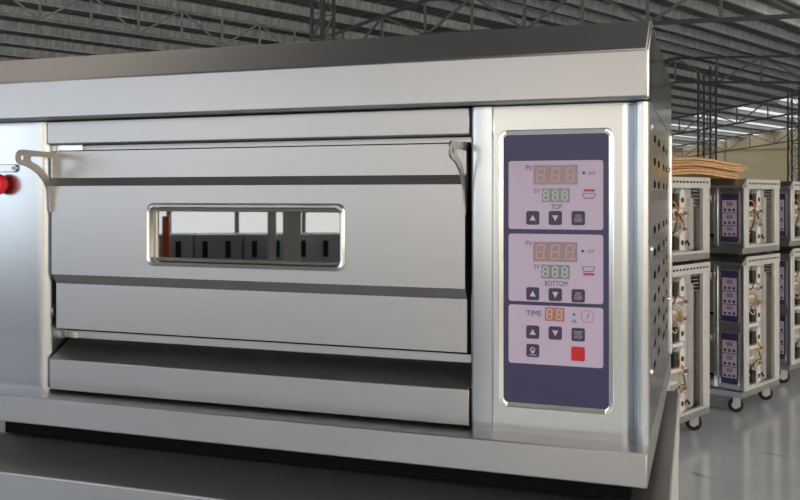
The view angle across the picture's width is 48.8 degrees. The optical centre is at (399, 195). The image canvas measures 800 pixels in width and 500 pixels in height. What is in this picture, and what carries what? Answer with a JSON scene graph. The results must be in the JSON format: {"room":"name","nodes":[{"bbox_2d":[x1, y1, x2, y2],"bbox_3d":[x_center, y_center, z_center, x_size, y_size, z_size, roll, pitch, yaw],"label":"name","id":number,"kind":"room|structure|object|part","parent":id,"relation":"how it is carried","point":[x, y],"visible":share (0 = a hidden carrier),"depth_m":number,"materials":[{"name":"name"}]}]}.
{"room":"factory floor","nodes":[
{"label":"factory floor","id":0,"kind":"room"},
{"bbox_2d":[0,0,799,150],"bbox_3d":[6.126,-3.321,24.104,41.001,2.459,61.001,0,0,44],"label":"ceiling","id":1,"kind":"structure","parent":0,"point":[20,38],"depth_m":21.30,"materials":[{"name":"metal"}]},
{"bbox_2d":[0,0,347,46],"bbox_3d":[-5.960,-3.565,17.047,0.074,0.640,24.000,0,0,44],"label":"roof truss","id":2,"kind":"object","parent":1,"relation":"attached to","point":[138,32],"visible":0.56,"depth_m":18.06,"materials":[{"name":"black metal"}]},
{"bbox_2d":[314,0,799,40],"bbox_3d":[3.584,-3.235,16.525,22.026,2.216,0.090,0,0,44],"label":"roof truss","id":3,"kind":"object","parent":1,"relation":"attached to","point":[796,15],"visible":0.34,"depth_m":17.23,"materials":[{"name":"grey metal"}]},
{"bbox_2d":[663,55,799,83],"bbox_3d":[8.064,-3.307,28.237,20.026,2.070,0.095,0,0,44],"label":"roof truss","id":4,"kind":"object","parent":1,"relation":"attached to","point":[762,57],"visible":0.31,"depth_m":26.33,"materials":[{"name":"grey metal"}]},
{"bbox_2d":[671,94,797,135],"bbox_3d":[14.106,-3.191,39.399,17.026,2.302,0.090,0,0,44],"label":"roof truss","id":5,"kind":"object","parent":1,"relation":"attached to","point":[768,100],"visible":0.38,"depth_m":38.67,"materials":[{"name":"black metal"}]},
{"bbox_2d":[672,125,797,156],"bbox_3d":[20.735,-3.191,48.304,14.026,2.302,0.093,0,0,44],"label":"roof truss","id":6,"kind":"object","parent":1,"relation":"attached to","point":[749,134],"visible":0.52,"depth_m":49.71,"materials":[{"name":"black metal"}]},
{"bbox_2d":[0,367,799,499],"bbox_3d":[6.126,1.690,24.104,41.000,0.100,61.001,0,0,44],"label":"floor","id":7,"kind":"structure","parent":0,"point":[753,452],"depth_m":5.70,"materials":[{"name":"grey concrete"}]},
{"bbox_2d":[310,0,335,41],"bbox_3d":[-1.515,-1.305,17.310,0.354,5.890,0.354,0,0,44],"label":"lattice column","id":8,"kind":"structure","parent":7,"relation":"on","point":[322,6],"depth_m":17.28,"materials":[{"name":"grey metal"}]},
{"bbox_3d":[-1.727,-1.305,17.308,0.054,5.890,0.054,0,0,44],"label":"leg","id":9,"kind":"part","parent":8,"relation":"part of","materials":[{"name":"grey paint"}]},
{"bbox_3d":[-1.513,-1.305,17.098,0.054,5.890,0.054,0,0,44],"label":"leg","id":10,"kind":"part","parent":8,"relation":"part of","materials":[{"name":"grey paint"}]},
{"bbox_3d":[-1.517,-1.305,17.522,0.054,5.890,0.054,0,0,44],"label":"leg","id":11,"kind":"part","parent":8,"relation":"part of","materials":[{"name":"grey paint"}]},
{"bbox_3d":[-1.303,-1.305,17.312,0.054,5.890,0.054,0,0,44],"label":"leg","id":12,"kind":"part","parent":8,"relation":"part of","materials":[{"name":"grey paint"}]},
{"bbox_2d":[0,391,678,499],"bbox_3d":[-0.066,1.019,1.597,1.078,1.241,0.781,0,0,18],"label":"table","id":13,"kind":"object","parent":7,"relation":"on","point":[32,467],"visible":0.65,"depth_m":1.32,"materials":[{"name":"metal"}]},
{"bbox_2d":[0,20,671,499],"bbox_3d":[-0.098,0.085,1.596,1.102,0.626,0.789,0,0,19],"label":"oven","id":14,"kind":"object","parent":13,"relation":"on","point":[440,256],"visible":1,"depth_m":1.26,"materials":[{"name":"metal"}]},
{"bbox_3d":[-0.659,-0.019,1.443,0.034,0.034,0.026,0,0,19],"label":"red knob","id":15,"kind":"part","parent":14,"relation":"part of","materials":[{"name":"red plastic"}]},
{"bbox_3d":[-0.645,-0.045,1.450,0.040,0.013,0.004,0,0,19],"label":"knob plate","id":16,"kind":"part","parent":14,"relation":"part of","materials":[{"name":"silver metal"}]},
{"bbox_3d":[-0.636,0.099,1.478,0.157,0.436,0.055,0,0,19],"label":"panel","id":17,"kind":"part","parent":14,"relation":"part of","materials":[{"name":"silver metal"}]},
{"bbox_3d":[-0.232,0.060,1.317,0.316,0.081,0.003,0,0,19],"label":"frame","id":18,"kind":"part","parent":14,"relation":"part of","materials":[{"name":"metal"}]},
{"bbox_3d":[-0.231,-0.101,1.329,0.703,0.036,0.041,0,0,19],"label":"header rail","id":19,"kind":"part","parent":14,"relation":"part of","materials":[{"name":"metal"}]},
{"bbox_2d":[50,337,470,425],"bbox_3d":[-0.228,0.275,1.334,0.698,0.076,0.050,0,0,19],"label":"shelf","id":20,"kind":"object","parent":14,"relation":"attached to","point":[373,385],"depth_m":1.31,"materials":[{"name":"metal"}]},
{"bbox_3d":[-0.231,0.071,1.327,0.688,0.288,0.036,0,0,19],"label":"door","id":21,"kind":"part","parent":14,"relation":"part of","materials":[{"name":"metal"}]},
{"bbox_3d":[-0.221,0.231,1.361,0.704,0.011,0.004,0,0,19],"label":"door sill","id":22,"kind":"part","parent":14,"relation":"part of","materials":[{"name":"metal"}]},
{"bbox_3d":[-0.224,-0.078,1.351,0.704,0.007,0.024,0,0,19],"label":"gasket rail","id":23,"kind":"part","parent":14,"relation":"part of","materials":[{"name":"metal"}]},
{"bbox_2d":[0,20,670,134],"bbox_3d":[-0.092,-0.175,1.615,1.101,0.107,0.750,0,0,19],"label":"hood","id":24,"kind":"object","parent":14,"relation":"attached to","point":[615,66],"depth_m":1.23,"materials":[{"name":"metal"}]},
{"bbox_3d":[0.204,0.097,1.160,0.139,0.357,0.001,0,0,19],"label":"control panel","id":25,"kind":"part","parent":14,"relation":"part of","materials":[{"name":"blue"}]},
{"bbox_3d":[0.431,0.098,1.450,0.001,0.438,0.678,0,0,19],"label":"panel","id":26,"kind":"part","parent":14,"relation":"part of","materials":[{"name":"silver metal"}]},
{"bbox_3d":[0.536,0.098,1.776,0.023,0.438,0.026,0,0,19],"label":"post","id":27,"kind":"part","parent":14,"relation":"part of","materials":[{"name":"silver metal"}]},
{"bbox_2d":[670,393,678,499],"bbox_3d":[0.447,0.449,1.437,0.002,0.095,0.758,0,0,18],"label":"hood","id":28,"kind":"object","parent":13,"relation":"attached to","point":[674,397],"depth_m":1.52,"materials":[{"name":"metal"}]},
{"bbox_3d":[0.438,0.984,1.456,0.030,0.976,0.716,0,0,18],"label":"panel","id":29,"kind":"part","parent":13,"relation":"part of","materials":[{"name":"metal"}]},
{"bbox_3d":[0.055,0.984,1.964,1.077,0.976,0.006,0,0,18],"label":"panel","id":30,"kind":"part","parent":13,"relation":"part of","materials":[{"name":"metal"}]},
{"bbox_2d":[667,261,709,430],"bbox_3d":[1.550,1.050,6.272,1.038,1.179,0.719,0,0,44],"label":"oven","id":31,"kind":"object","parent":7,"relation":"on","point":[690,356],"visible":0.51,"depth_m":6.05,"materials":[{"name":"metal"}]},
{"bbox_3d":[1.778,1.238,5.826,0.040,0.019,0.125,0,0,44],"label":"terminal rail","id":32,"kind":"part","parent":31,"relation":"part of","materials":[{"name":"white plastic"}]},
{"bbox_3d":[1.810,1.161,5.858,0.040,0.025,0.217,0,0,44],"label":"terminal rail","id":33,"kind":"part","parent":31,"relation":"part of","materials":[{"name":"white plastic"}]},
{"bbox_3d":[1.810,0.692,5.858,0.040,0.025,0.217,0,0,44],"label":"terminal rail","id":34,"kind":"part","parent":31,"relation":"part of","materials":[{"name":"white plastic"}]},
{"bbox_3d":[1.810,0.992,5.858,0.040,0.025,0.217,0,0,44],"label":"terminal rail","id":35,"kind":"part","parent":31,"relation":"part of","materials":[{"name":"white plastic"}]},
{"bbox_3d":[1.862,0.995,5.943,0.004,0.937,0.410,0,0,44],"label":"mounting plate","id":36,"kind":"part","parent":31,"relation":"part of","materials":[{"name":"white metal"}]},
{"bbox_2d":[672,176,709,261],"bbox_3d":[1.549,0.167,6.272,1.036,0.586,0.718,0,0,44],"label":"oven","id":37,"kind":"object","parent":31,"relation":"on","point":[690,195],"visible":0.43,"depth_m":6.04,"materials":[{"name":"metal"}]},
{"bbox_3d":[1.810,0.102,5.858,0.040,0.025,0.217,0,0,44],"label":"terminal rail","id":38,"kind":"part","parent":37,"relation":"part of","materials":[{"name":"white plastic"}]},
{"bbox_3d":[1.862,0.163,5.943,0.004,0.445,0.410,0,0,44],"label":"mounting plate","id":39,"kind":"part","parent":37,"relation":"part of","materials":[{"name":"white metal"}]},
{"bbox_2d":[672,176,709,187],"bbox_3d":[1.555,-0.091,6.280,1.233,0.070,1.071,0,0,19],"label":"hood","id":40,"kind":"object","parent":37,"relation":"attached to","point":[677,182],"depth_m":5.95,"materials":[{"name":"metal"}]},
{"bbox_3d":[1.796,0.168,6.528,1.030,0.455,0.006,0,0,44],"label":"panel","id":41,"kind":"part","parent":37,"relation":"part of","materials":[{"name":"metal"}]},
{"bbox_2d":[672,172,739,178],"bbox_3d":[1.968,-0.148,6.359,0.358,0.044,1.447,0,0,44],"label":"cardboard sheet","id":42,"kind":"object","parent":37,"relation":"on","point":[674,174],"visible":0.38,"depth_m":6.50,"materials":[{"name":"brown cardboard"}]},
{"bbox_2d":[672,169,737,176],"bbox_3d":[1.945,-0.168,6.333,0.347,0.044,1.460,0,0,45],"label":"cardboard sheet","id":43,"kind":"object","parent":42,"relation":"on","point":[673,170],"visible":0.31,"depth_m":6.34,"materials":[{"name":"brown cardboard"}]},
{"bbox_2d":[672,166,729,172],"bbox_3d":[1.897,-0.188,6.352,1.371,0.044,0.351,0,0,-45],"label":"cardboard sheet","id":44,"kind":"object","parent":43,"relation":"on","point":[673,167],"visible":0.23,"depth_m":6.31,"materials":[{"name":"brown cardboard"}]},
{"bbox_2d":[672,163,742,171],"bbox_3d":[1.996,-0.208,6.431,0.415,0.044,1.417,0,0,45],"label":"cardboard sheet","id":45,"kind":"object","parent":44,"relation":"on","point":[673,164],"visible":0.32,"depth_m":6.39,"materials":[{"name":"brown cardboard"}]},
{"bbox_2d":[672,160,746,168],"bbox_3d":[1.994,-0.228,6.403,1.643,0.044,0.346,0,0,-45],"label":"cardboard sheet","id":46,"kind":"object","parent":45,"relation":"on","point":[676,161],"visible":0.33,"depth_m":6.38,"materials":[{"name":"brown cardboard"}]},
{"bbox_2d":[672,157,740,165],"bbox_3d":[1.990,-0.248,6.392,0.377,0.044,1.385,0,0,44],"label":"cardboard sheet","id":47,"kind":"object","parent":46,"relation":"on","point":[680,158],"visible":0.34,"depth_m":6.36,"materials":[{"name":"brown cardboard"}]},
{"bbox_2d":[672,261,709,276],"bbox_3d":[1.555,0.495,6.280,1.233,0.070,1.071,0,0,19],"label":"hood","id":48,"kind":"object","parent":31,"relation":"attached to","point":[683,268],"depth_m":5.99,"materials":[{"name":"metal"}]},
{"bbox_3d":[1.796,1.000,6.528,1.030,0.947,0.006,0,0,44],"label":"panel","id":49,"kind":"part","parent":31,"relation":"part of","materials":[{"name":"metal"}]},
{"bbox_2d":[697,66,716,159],"bbox_3d":[10.176,-1.305,29.235,0.474,5.890,0.474,0,0,44],"label":"lattice column","id":50,"kind":"structure","parent":7,"relation":"on","point":[710,109],"depth_m":29.20,"materials":[{"name":"grey metal"}]},
{"bbox_3d":[9.879,-1.305,29.232,0.054,5.890,0.054,0,0,44],"label":"leg","id":51,"kind":"part","parent":50,"relation":"part of","materials":[{"name":"grey paint"}]},
{"bbox_3d":[10.173,-1.305,29.532,0.054,5.890,0.054,0,0,44],"label":"leg","id":52,"kind":"part","parent":50,"relation":"part of","materials":[{"name":"grey paint"}]},
{"bbox_3d":[10.179,-1.305,28.938,0.054,5.890,0.054,0,0,44],"label":"leg","id":53,"kind":"part","parent":50,"relation":"part of","materials":[{"name":"grey paint"}]},
{"bbox_3d":[10.473,-1.305,29.238,0.054,5.890,0.054,0,0,44],"label":"leg","id":54,"kind":"part","parent":50,"relation":"part of","materials":[{"name":"grey paint"}]},
{"bbox_2d":[695,252,779,411],"bbox_3d":[2.434,1.050,7.192,1.038,1.179,0.719,0,0,44],"label":"oven","id":55,"kind":"object","parent":7,"relation":"on","point":[745,288],"visible":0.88,"depth_m":6.76,"materials":[{"name":"metal"}]},
{"bbox_2d":[710,314,713,324],"bbox_3d":[2.186,0.950,7.045,0.689,0.090,0.045,0,0,44],"label":"shelf","id":56,"kind":"object","parent":55,"relation":"attached to","point":[711,315],"depth_m":6.80,"materials":[{"name":"metal"}]},
{"bbox_2d":[710,375,713,385],"bbox_3d":[2.186,1.423,7.045,0.689,0.090,0.045,0,0,44],"label":"shelf","id":57,"kind":"object","parent":55,"relation":"attached to","point":[711,376],"depth_m":6.80,"materials":[{"name":"metal"}]},
{"bbox_3d":[2.184,1.030,7.043,0.689,0.052,0.020,0,0,44],"label":"header rail","id":58,"kind":"part","parent":55,"relation":"part of","materials":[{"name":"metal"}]},
{"bbox_3d":[2.181,0.741,7.039,0.680,0.308,0.030,0,0,44],"label":"door","id":59,"kind":"part","parent":55,"relation":"part of","materials":[{"name":"metal"}]},
{"bbox_3d":[2.181,1.215,7.039,0.680,0.308,0.030,0,0,44],"label":"door","id":60,"kind":"part","parent":55,"relation":"part of","materials":[{"name":"metal"}]},
{"bbox_3d":[2.425,0.997,6.770,0.034,0.932,0.012,0,0,44],"label":"housing post","id":61,"kind":"part","parent":55,"relation":"part of","materials":[{"name":"silver metal"}]},
{"bbox_3d":[2.502,0.763,6.700,0.157,0.407,0.004,0,0,44],"label":"panel frame","id":62,"kind":"part","parent":55,"relation":"part of","materials":[{"name":"silver metal"}]},
{"bbox_3d":[2.502,1.236,6.700,0.157,0.407,0.004,0,0,44],"label":"panel frame","id":63,"kind":"part","parent":55,"relation":"part of","materials":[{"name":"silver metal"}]},
{"bbox_3d":[2.503,0.763,6.701,0.133,0.383,0.002,0,0,44],"label":"control panel","id":64,"kind":"part","parent":55,"relation":"part of","materials":[{"name":"purple plastic"}]},
{"bbox_3d":[2.503,1.236,6.701,0.133,0.383,0.002,0,0,44],"label":"control panel","id":65,"kind":"part","parent":55,"relation":"part of","materials":[{"name":"purple plastic"}]},
{"bbox_2d":[695,252,779,265],"bbox_3d":[2.439,0.495,7.200,1.233,0.070,1.071,0,0,19],"label":"hood","id":66,"kind":"object","parent":55,"relation":"attached to","point":[716,259],"depth_m":6.78,"materials":[{"name":"metal"}]},
{"bbox_3d":[2.573,1.000,6.629,0.025,0.947,0.006,0,0,44],"label":"housing post","id":67,"kind":"part","parent":55,"relation":"part of","materials":[{"name":"metal"}]},
{"bbox_2d":[710,179,779,255],"bbox_3d":[2.433,0.167,7.192,1.036,0.586,0.718,0,0,44],"label":"oven","id":68,"kind":"object","parent":55,"relation":"on","point":[744,213],"visible":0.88,"depth_m":6.76,"materials":[{"name":"metal"}]},
{"bbox_2d":[710,236,713,245],"bbox_3d":[2.186,0.347,7.045,0.689,0.086,0.045,0,0,44],"label":"shelf","id":69,"kind":"object","parent":68,"relation":"attached to","point":[711,237],"depth_m":6.80,"materials":[{"name":"metal"}]},
{"bbox_3d":[2.181,0.147,7.039,0.680,0.296,0.030,0,0,44],"label":"door","id":70,"kind":"part","parent":68,"relation":"part of","materials":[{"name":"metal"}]},
{"bbox_3d":[2.425,0.165,6.770,0.034,0.440,0.012,0,0,44],"label":"housing post","id":71,"kind":"part","parent":68,"relation":"part of","materials":[{"name":"silver metal"}]},
{"bbox_3d":[2.502,0.168,6.700,0.157,0.391,0.004,0,0,44],"label":"panel frame","id":72,"kind":"part","parent":68,"relation":"part of","materials":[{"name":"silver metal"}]},
{"bbox_3d":[2.503,0.168,6.701,0.133,0.367,0.002,0,0,44],"label":"control panel","id":73,"kind":"part","parent":68,"relation":"part of","materials":[{"name":"purple plastic"}]},
{"bbox_3d":[2.573,0.168,6.629,0.025,0.455,0.006,0,0,44],"label":"housing post","id":74,"kind":"part","parent":68,"relation":"part of","materials":[{"name":"metal"}]},
{"bbox_2d":[710,179,779,188],"bbox_3d":[2.439,-0.091,7.200,1.233,0.070,1.071,0,0,19],"label":"hood","id":75,"kind":"object","parent":68,"relation":"attached to","point":[714,183],"depth_m":6.74,"materials":[{"name":"metal"}]},
{"bbox_3d":[2.746,0.163,6.863,0.004,0.445,0.410,0,0,44],"label":"mounting plate","id":76,"kind":"part","parent":68,"relation":"part of","materials":[{"name":"silver metal"}]},
{"bbox_3d":[2.808,0.168,6.865,0.030,0.455,0.660,0,0,44],"label":"frame","id":77,"kind":"part","parent":68,"relation":"part of","materials":[{"name":"metal"}]},
{"bbox_3d":[2.680,0.168,7.448,1.030,0.455,0.006,0,0,44],"label":"panel","id":78,"kind":"part","parent":68,"relation":"part of","materials":[{"name":"metal"}]},
{"bbox_3d":[2.694,0.992,6.778,0.040,0.025,0.217,0,0,44],"label":"terminal rail","id":79,"kind":"part","parent":55,"relation":"part of","materials":[{"name":"white plastic"}]},
{"bbox_3d":[2.694,1.161,6.778,0.040,0.025,0.217,0,0,44],"label":"terminal rail","id":80,"kind":"part","parent":55,"relation":"part of","materials":[{"name":"white plastic"}]},
{"bbox_3d":[2.746,0.995,6.863,0.004,0.937,0.410,0,0,44],"label":"mounting plate","id":81,"kind":"part","parent":55,"relation":"part of","materials":[{"name":"white metal"}]},
{"bbox_3d":[2.808,1.000,6.865,0.030,0.947,0.660,0,0,44],"label":"frame","id":82,"kind":"part","parent":55,"relation":"part of","materials":[{"name":"metal"}]},
{"bbox_3d":[2.680,1.000,7.448,1.030,0.947,0.006,0,0,44],"label":"panel","id":83,"kind":"part","parent":55,"relation":"part of","materials":[{"name":"metal"}]},
{"bbox_2d":[768,245,799,382],"bbox_3d":[3.244,1.050,8.232,1.038,1.179,0.719,0,0,44],"label":"oven","id":84,"kind":"object","parent":7,"relation":"on","point":[789,256],"visible":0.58,"depth_m":7.70,"materials":[{"name":"metal"}]},
{"bbox_3d":[3.313,0.763,7.741,0.133,0.383,0.002,0,0,44],"label":"control panel","id":85,"kind":"part","parent":84,"relation":"part of","materials":[{"name":"purple plastic"}]},
{"bbox_3d":[3.313,1.236,7.741,0.133,0.383,0.002,0,0,44],"label":"control panel","id":86,"kind":"part","parent":84,"relation":"part of","materials":[{"name":"purple plastic"}]},
{"bbox_3d":[3.312,0.763,7.740,0.157,0.407,0.004,0,0,44],"label":"panel frame","id":87,"kind":"part","parent":84,"relation":"part of","materials":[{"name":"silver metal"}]},
{"bbox_3d":[3.312,1.236,7.740,0.157,0.407,0.004,0,0,44],"label":"panel frame","id":88,"kind":"part","parent":84,"relation":"part of","materials":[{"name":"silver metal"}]},
{"bbox_2d":[768,245,799,256],"bbox_3d":[3.247,0.493,8.241,1.030,0.066,0.700,0,0,44],"label":"hood","id":89,"kind":"object","parent":84,"relation":"attached to","point":[791,251],"depth_m":7.71,"materials":[{"name":"metal"}]},
{"bbox_2d":[779,181,799,247],"bbox_3d":[3.243,0.167,8.232,1.036,0.586,0.718,0,0,44],"label":"oven","id":90,"kind":"object","parent":84,"relation":"on","point":[789,190],"visible":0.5,"depth_m":7.70,"materials":[{"name":"metal"}]},
{"bbox_3d":[3.313,0.168,7.741,0.133,0.367,0.002,0,0,44],"label":"control panel","id":91,"kind":"part","parent":90,"relation":"part of","materials":[{"name":"purple plastic"}]},
{"bbox_3d":[3.312,0.168,7.740,0.157,0.391,0.004,0,0,44],"label":"panel frame","id":92,"kind":"part","parent":90,"relation":"part of","materials":[{"name":"silver metal"}]},
{"bbox_3d":[3.383,0.168,7.669,0.025,0.455,0.006,0,0,44],"label":"housing post","id":93,"kind":"part","parent":90,"relation":"part of","materials":[{"name":"metal"}]},
{"bbox_2d":[780,181,799,188],"bbox_3d":[3.247,-0.093,8.241,1.030,0.066,0.700,0,0,44],"label":"hood","id":94,"kind":"object","parent":90,"relation":"attached to","point":[783,184],"depth_m":7.69,"materials":[{"name":"metal"}]},
{"bbox_3d":[3.618,0.168,7.905,0.030,0.455,0.660,0,0,44],"label":"frame","id":95,"kind":"part","parent":90,"relation":"part of","materials":[{"name":"metal"}]},
{"bbox_3d":[3.556,0.163,7.903,0.004,0.445,0.410,0,0,44],"label":"mounting plate","id":96,"kind":"part","parent":90,"relation":"part of","materials":[{"name":"silver metal"}]},
{"bbox_3d":[3.383,1.000,7.669,0.025,0.947,0.006,0,0,44],"label":"housing post","id":97,"kind":"part","parent":84,"relation":"part of","materials":[{"name":"metal"}]},
{"bbox_3d":[3.618,1.000,7.905,0.030,0.947,0.660,0,0,44],"label":"frame","id":98,"kind":"part","parent":84,"relation":"part of","materials":[{"name":"metal"}]},
{"bbox_3d":[3.556,0.995,7.903,0.004,0.937,0.410,0,0,44],"label":"mounting plate","id":99,"kind":"part","parent":84,"relation":"part of","materials":[{"name":"white metal"}]},
{"bbox_2d":[787,87,799,180],"bbox_3d":[15.567,-1.305,34.733,0.474,5.890,0.474,0,0,44],"label":"lattice column","id":100,"kind":"structure","parent":7,"relation":"on","point":[788,94],"depth_m":34.70,"materials":[{"name":"black metal"}]},
{"bbox_3d":[15.270,-1.305,34.730,0.054,5.890,0.054,0,0,44],"label":"leg","id":101,"kind":"part","parent":100,"relation":"part of","materials":[{"name":"grey paint"}]},
{"bbox_3d":[15.564,-1.305,35.030,0.054,5.890,0.054,0,0,44],"label":"leg","id":102,"kind":"part","parent":100,"relation":"part of","materials":[{"name":"grey paint"}]},
{"bbox_3d":[15.570,-1.305,34.436,0.054,5.890,0.054,0,0,44],"label":"leg","id":103,"kind":"part","parent":100,"relation":"part of","materials":[{"name":"grey paint"}]},
{"bbox_2d":[672,129,797,180],"bbox_3d":[27.548,-1.455,45.954,41.000,6.190,0.206,0,0,44],"label":"wall","id":104,"kind":"structure","parent":0,"point":[760,164],"depth_m":51.99,"materials":[{"name":"beige paint"}]},
{"bbox_2d":[672,142,797,161],"bbox_3d":[20.661,-1.109,52.499,16.001,5.498,0.097,0,0,44],"label":"trim","id":105,"kind":"structure","parent":104,"relation":"attached to","point":[724,143],"depth_m":53.45,"materials":[{"name":"beige"}]}
]}

